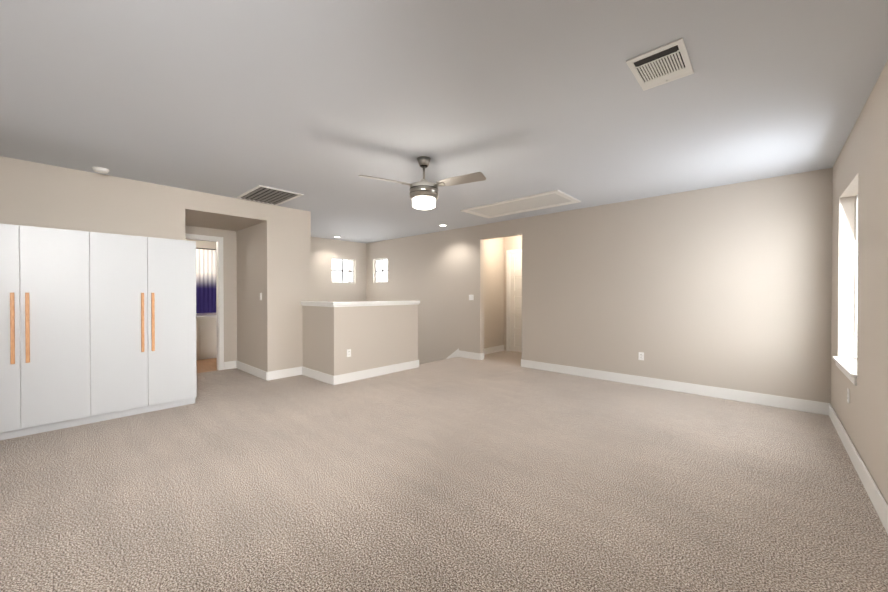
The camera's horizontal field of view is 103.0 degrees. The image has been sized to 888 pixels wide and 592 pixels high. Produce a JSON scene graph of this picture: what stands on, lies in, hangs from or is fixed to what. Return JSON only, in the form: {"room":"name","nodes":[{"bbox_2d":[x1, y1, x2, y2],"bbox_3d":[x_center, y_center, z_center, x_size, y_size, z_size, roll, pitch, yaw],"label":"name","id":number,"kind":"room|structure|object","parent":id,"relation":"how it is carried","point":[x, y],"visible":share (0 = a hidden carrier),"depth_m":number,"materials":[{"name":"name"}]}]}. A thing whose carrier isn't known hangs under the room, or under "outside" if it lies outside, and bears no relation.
{"room":"upstairs loft room","nodes":[
{"label":"upstairs loft room","id":0,"kind":"room"},
{"bbox_2d":[0,156,185,239],"bbox_3d":[-4.175,-0.047,4.004,0.120,2.740,2.030,0,1,43],"label":"wall","id":1,"kind":"structure","parent":0,"point":[34,194],"depth_m":4.02,"materials":[{"name":"paint"}]},
{"bbox_2d":[186,239,215,315],"bbox_3d":[-5.676,-0.070,7.248,0.120,2.740,2.540,0,1,43],"label":"wall","id":2,"kind":"structure","parent":0,"point":[207,245],"depth_m":7.68,"materials":[{"name":"paint"}]},
{"bbox_2d":[196,248,215,312],"bbox_3d":[-5.104,-0.330,7.678,0.036,1.394,1.110,0,1,43],"label":"curtain","id":3,"kind":"object","parent":2,"relation":"hanging from","point":[205,281],"visible":0.31,"depth_m":7.63,"materials":[{"name":"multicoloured fabric"}]},
{"bbox_2d":[196,358,216,372],"bbox_3d":[-4.929,1.405,6.572,1.910,0.199,2.540,0,1,43],"label":"floor","id":4,"kind":"structure","parent":0,"point":[206,365],"depth_m":6.63,"materials":[{"name":"brown wood"}]},
{"bbox_2d":[196,319,203,359],"bbox_3d":[-5.266,0.881,7.189,0.565,0.840,0.498,0,1,43],"label":"base cabinet","id":5,"kind":"object","parent":4,"relation":"on","point":[199,322],"depth_m":7.15,"materials":[{"name":"white"}]},
{"bbox_2d":[204,319,216,358],"bbox_3d":[-5.000,0.879,7.479,0.565,0.840,0.569,0,1,43],"label":"base cabinet","id":6,"kind":"object","parent":4,"relation":"on","point":[206,342],"depth_m":7.28,"materials":[{"name":"white"}]},
{"bbox_2d":[196,315,215,318],"bbox_3d":[-5.003,0.441,7.468,0.570,0.036,1.300,0,1,43],"label":"countertop","id":7,"kind":"structure","parent":6,"relation":"on","point":[204,316],"depth_m":7.31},
{"bbox_2d":[185,225,236,369],"bbox_3d":[-4.161,0.068,6.076,0.120,2.480,1.040,0,1,43],"label":"wall","id":8,"kind":"structure","parent":0,"point":[230,285],"depth_m":6.33,"materials":[{"name":"paint"}]},
{"bbox_2d":[185,233,223,369],"bbox_3d":[-4.230,0.136,5.990,0.136,2.345,0.830,0,1,43],"label":"door frame","id":9,"kind":"structure","parent":8,"relation":"attached to","point":[219,300],"depth_m":6.22,"materials":[{"name":"white wood"}]},
{"bbox_2d":[185,189,266,230],"bbox_3d":[-3.649,-1.298,5.596,1.510,0.260,1.040,0,1,43],"label":"wall","id":10,"kind":"structure","parent":0,"point":[207,210],"depth_m":5.19,"materials":[{"name":"paint"}]},
{"bbox_2d":[237,204,310,372],"bbox_3d":[-3.057,1.437,6.260,1.510,5.740,0.710,0,1,43],"label":"wall","id":11,"kind":"structure","parent":0,"point":[274,259],"depth_m":5.75,"materials":[{"name":"paint"}]},
{"bbox_2d":[236,360,267,380],"bbox_3d":[-3.253,1.242,5.945,1.406,0.135,0.016,0,1,43],"label":"baseboard","id":12,"kind":"structure","parent":11,"relation":"attached to","point":[262,374],"depth_m":5.87,"materials":[{"name":"white wood"}]},
{"bbox_2d":[268,367,299,380],"bbox_3d":[-2.549,1.243,5.684,0.016,0.135,0.510,0,1,43],"label":"baseboard","id":13,"kind":"structure","parent":11,"relation":"attached to","point":[272,375],"depth_m":5.65,"materials":[{"name":"white wood"}]},
{"bbox_2d":[302,306,325,372],"bbox_3d":[-2.002,0.726,5.667,0.840,1.170,0.150,0,1,43],"label":"wall","id":14,"kind":"structure","parent":0,"point":[313,317],"depth_m":5.62,"materials":[{"name":"paint"}]},
{"bbox_2d":[301,301,324,306],"bbox_3d":[-2.014,0.126,5.673,0.810,0.070,0.206,0,1,43],"label":"trim","id":15,"kind":"structure","parent":14,"relation":"on","point":[304,303],"depth_m":5.64,"materials":[{"name":"white wood"}]},
{"bbox_2d":[300,366,331,384],"bbox_3d":[-2.007,1.244,5.562,0.980,0.135,0.016,0,1,43],"label":"baseboard","id":16,"kind":"structure","parent":14,"relation":"attached to","point":[311,373],"depth_m":5.55,"materials":[{"name":"white wood"}]},
{"bbox_2d":[311,237,365,301],"bbox_3d":[-3.220,1.419,8.767,0.120,5.740,3.005,0,1,43],"label":"wall","id":17,"kind":"structure","parent":0,"point":[324,252],"depth_m":9.10,"materials":[{"name":"paint"}]},
{"bbox_2d":[332,258,353,282],"bbox_3d":[-2.696,-0.665,9.361,0.030,0.640,0.690,0,1,43],"label":"window","id":18,"kind":"structure","parent":17,"relation":"in","point":[345,270],"depth_m":9.37,"materials":[{"name":"white plastic"}]},
{"bbox_2d":[326,305,417,375],"bbox_3d":[-1.106,0.724,5.896,0.150,1.170,1.700,0,1,43],"label":"wall","id":19,"kind":"structure","parent":0,"point":[371,337],"depth_m":5.68,"materials":[{"name":"paint"}]},
{"bbox_2d":[347,349,350,356],"bbox_3d":[-1.454,0.873,5.402,0.008,0.116,0.072,0,1,43],"label":"outlet","id":20,"kind":"object","parent":19,"relation":"attached to","point":[348,352],"visible":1,"depth_m":5.40,"materials":[{"name":"white plastic"}]},
{"bbox_2d":[325,301,419,306],"bbox_3d":[-1.106,0.124,5.892,0.206,0.070,1.756,0,1,43],"label":"trim","id":21,"kind":"structure","parent":19,"relation":"on","point":[342,304],"depth_m":5.68,"materials":[{"name":"white"}]},
{"bbox_2d":[332,360,418,384],"bbox_3d":[-1.045,1.242,5.844,0.016,0.135,1.732,0,1,43],"label":"baseboard","id":22,"kind":"structure","parent":19,"relation":"attached to","point":[348,377],"depth_m":5.73,"materials":[{"name":"white wood"}]},
{"bbox_2d":[0,350,887,591],"bbox_3d":[0.044,1.417,4.818,7.790,0.200,8.920,0,1,43],"label":"floor carpet","id":23,"kind":"object","parent":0,"point":[502,471],"visible":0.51,"depth_m":2.39,"materials":[{"name":"beige carpet"}]},
{"bbox_2d":[0,223,196,440],"bbox_3d":[-3.848,0.329,3.822,0.600,1.990,1.840,0,1,43],"label":"wardrobe","id":24,"kind":"object","parent":23,"relation":"on","point":[96,327],"visible":1,"depth_m":3.65,"materials":[{"name":"white wood"}]},
{"bbox_2d":[0,0,887,242],"bbox_3d":[-0.663,-1.488,5.528,9.820,0.120,9.040,0,1,43],"label":"ceiling","id":25,"kind":"structure","parent":0,"point":[321,106],"depth_m":2.49,"materials":[{"name":"paint"}]},
{"bbox_2d":[92,167,108,173],"bbox_3d":[-3.822,-1.397,3.935,0.136,0.040,0.136,0,1,43],"label":"smoke detector","id":26,"kind":"object","parent":25,"relation":"attached to","point":[101,170],"visible":1,"depth_m":3.91,"materials":[{"name":"white plastic"}]},
{"bbox_2d":[236,185,302,205],"bbox_3d":[-2.492,-1.416,5.029,0.880,0.017,0.590,0,1,43],"label":"ceiling vent","id":27,"kind":"object","parent":25,"relation":"in","point":[266,195],"visible":0.98,"depth_m":4.99,"materials":[{"name":"white metal"}]},
{"bbox_2d":[359,156,485,209],"bbox_3d":[-0.188,-1.163,3.542,1.163,0.502,1.186,0,1,43],"label":"ceiling fan","id":28,"kind":"object","parent":25,"relation":"hanging from","point":[423,194],"visible":1,"depth_m":3.53,"materials":[{"name":"silver metal"}]},
{"bbox_2d":[460,190,580,217],"bbox_3d":[1.164,-1.418,5.582,1.700,0.020,0.790,0,1,43],"label":"attic hatch","id":29,"kind":"object","parent":25,"relation":"attached to","point":[550,199],"visible":0.98,"depth_m":5.49,"materials":[{"name":"white"}]},
{"bbox_2d":[626,38,693,90],"bbox_3d":[1.327,-1.396,2.162,0.285,0.016,0.410,0,1,43],"label":"ceiling vent","id":30,"kind":"object","parent":25,"relation":"in","point":[666,63],"visible":1,"depth_m":2.14,"materials":[{"name":"white metal"}]},
{"bbox_2d":[484,237,503,347],"bbox_3d":[0.995,-0.076,8.010,0.120,2.740,1.355,0,1,43],"label":"wall","id":31,"kind":"structure","parent":0,"point":[493,292],"depth_m":8.08,"materials":[{"name":"paint"}]},
{"bbox_2d":[484,345,503,352],"bbox_3d":[1.005,1.227,7.930,0.016,0.135,1.235,0,1,43],"label":"baseboard","id":32,"kind":"structure","parent":31,"relation":"attached to","point":[497,348],"depth_m":8.08,"materials":[{"name":"white"}]},
{"bbox_2d":[504,235,521,350],"bbox_3d":[1.973,-0.075,7.951,1.400,2.740,0.120,0,1,43],"label":"wall","id":33,"kind":"structure","parent":0,"point":[513,243],"depth_m":8.34,"materials":[{"name":"paint"}]},
{"bbox_2d":[506,249,521,350],"bbox_3d":[1.842,0.111,8.061,0.890,2.365,0.136,0,1,43],"label":"door frame","id":34,"kind":"structure","parent":33,"relation":"attached to","point":[508,252],"depth_m":8.28,"materials":[{"name":"white wood"}]},
{"bbox_2d":[510,253,521,351],"bbox_3d":[1.819,0.146,8.036,0.728,2.272,0.085,0,1,43],"label":"hall door","id":35,"kind":"structure","parent":33,"relation":"in","point":[515,301],"depth_m":8.19,"materials":[{"name":"white"}]},
{"bbox_2d":[348,168,832,403],"bbox_3d":[0.828,1.430,7.173,9.820,5.740,0.120,0,1,43],"label":"wall","id":36,"kind":"structure","parent":0,"point":[729,286],"depth_m":4.98,"materials":[{"name":"paint"}]},
{"bbox_2d":[375,258,387,282],"bbox_3d":[-1.638,-0.676,9.455,0.620,0.640,0.030,0,1,43],"label":"window","id":37,"kind":"structure","parent":36,"relation":"in","point":[382,271],"depth_m":9.48,"materials":[{"name":"white plastic"}]},
{"bbox_2d":[446,348,458,358],"bbox_3d":[-0.869,2.497,8.645,3.200,2.764,0.016,0,1,43],"label":"skirt","id":38,"kind":"object","parent":36,"relation":"attached to","point":[454,354],"visible":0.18,"depth_m":7.62,"materials":[{"name":"white wood"}]},
{"bbox_2d":[458,350,483,359],"bbox_3d":[0.526,1.231,7.356,0.586,0.135,0.016,0,1,43],"label":"baseboard","id":39,"kind":"structure","parent":36,"relation":"attached to","point":[478,356],"depth_m":7.31,"materials":[{"name":"white"}]},
{"bbox_2d":[638,352,643,359],"bbox_3d":[2.895,0.884,5.185,0.072,0.116,0.008,0,1,43],"label":"outlet","id":40,"kind":"object","parent":36,"relation":"attached to","point":[640,355],"visible":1,"depth_m":5.18,"materials":[{"name":"white plastic"}]},
{"bbox_2d":[521,359,827,414],"bbox_3d":[2.835,1.247,5.237,3.846,0.135,0.016,0,1,43],"label":"baseboard","id":41,"kind":"structure","parent":36,"relation":"attached to","point":[810,406],"depth_m":4.74,"materials":[{"name":"white wood"}]},
{"bbox_2d":[831,60,887,504],"bbox_3d":[2.133,-0.029,1.442,0.160,2.740,6.785,0,1,43],"label":"wall","id":42,"kind":"structure","parent":0,"point":[860,168],"depth_m":2.55,"materials":[{"name":"paint"}]},
{"bbox_2d":[832,356,857,384],"bbox_3d":[3.614,0.655,3.131,0.135,0.089,1.090,0,1,43],"label":"window sill","id":43,"kind":"structure","parent":42,"relation":"attached to","point":[847,367],"depth_m":3.10,"materials":[{"name":"white wood"}]},
{"bbox_2d":[847,388,849,402],"bbox_3d":[3.482,0.860,3.043,0.008,0.116,0.072,0,1,43],"label":"outlet","id":44,"kind":"object","parent":42,"relation":"attached to","point":[848,395],"visible":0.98,"depth_m":3.02,"materials":[{"name":"white plastic"}]},
{"bbox_2d":[855,195,857,359],"bbox_3d":[3.683,-0.178,3.062,0.030,1.585,1.010,0,1,43],"label":"window","id":45,"kind":"structure","parent":42,"relation":"in","point":[856,272],"depth_m":3.42,"materials":[{"name":"white plastic"}]},
{"bbox_2d":[828,403,887,533],"bbox_3d":[2.068,1.273,1.511,0.016,0.135,6.545,0,1,43],"label":"baseboard","id":46,"kind":"structure","parent":42,"relation":"attached to","point":[879,503],"depth_m":2.51,"materials":[{"name":"white wood"}]}
]}

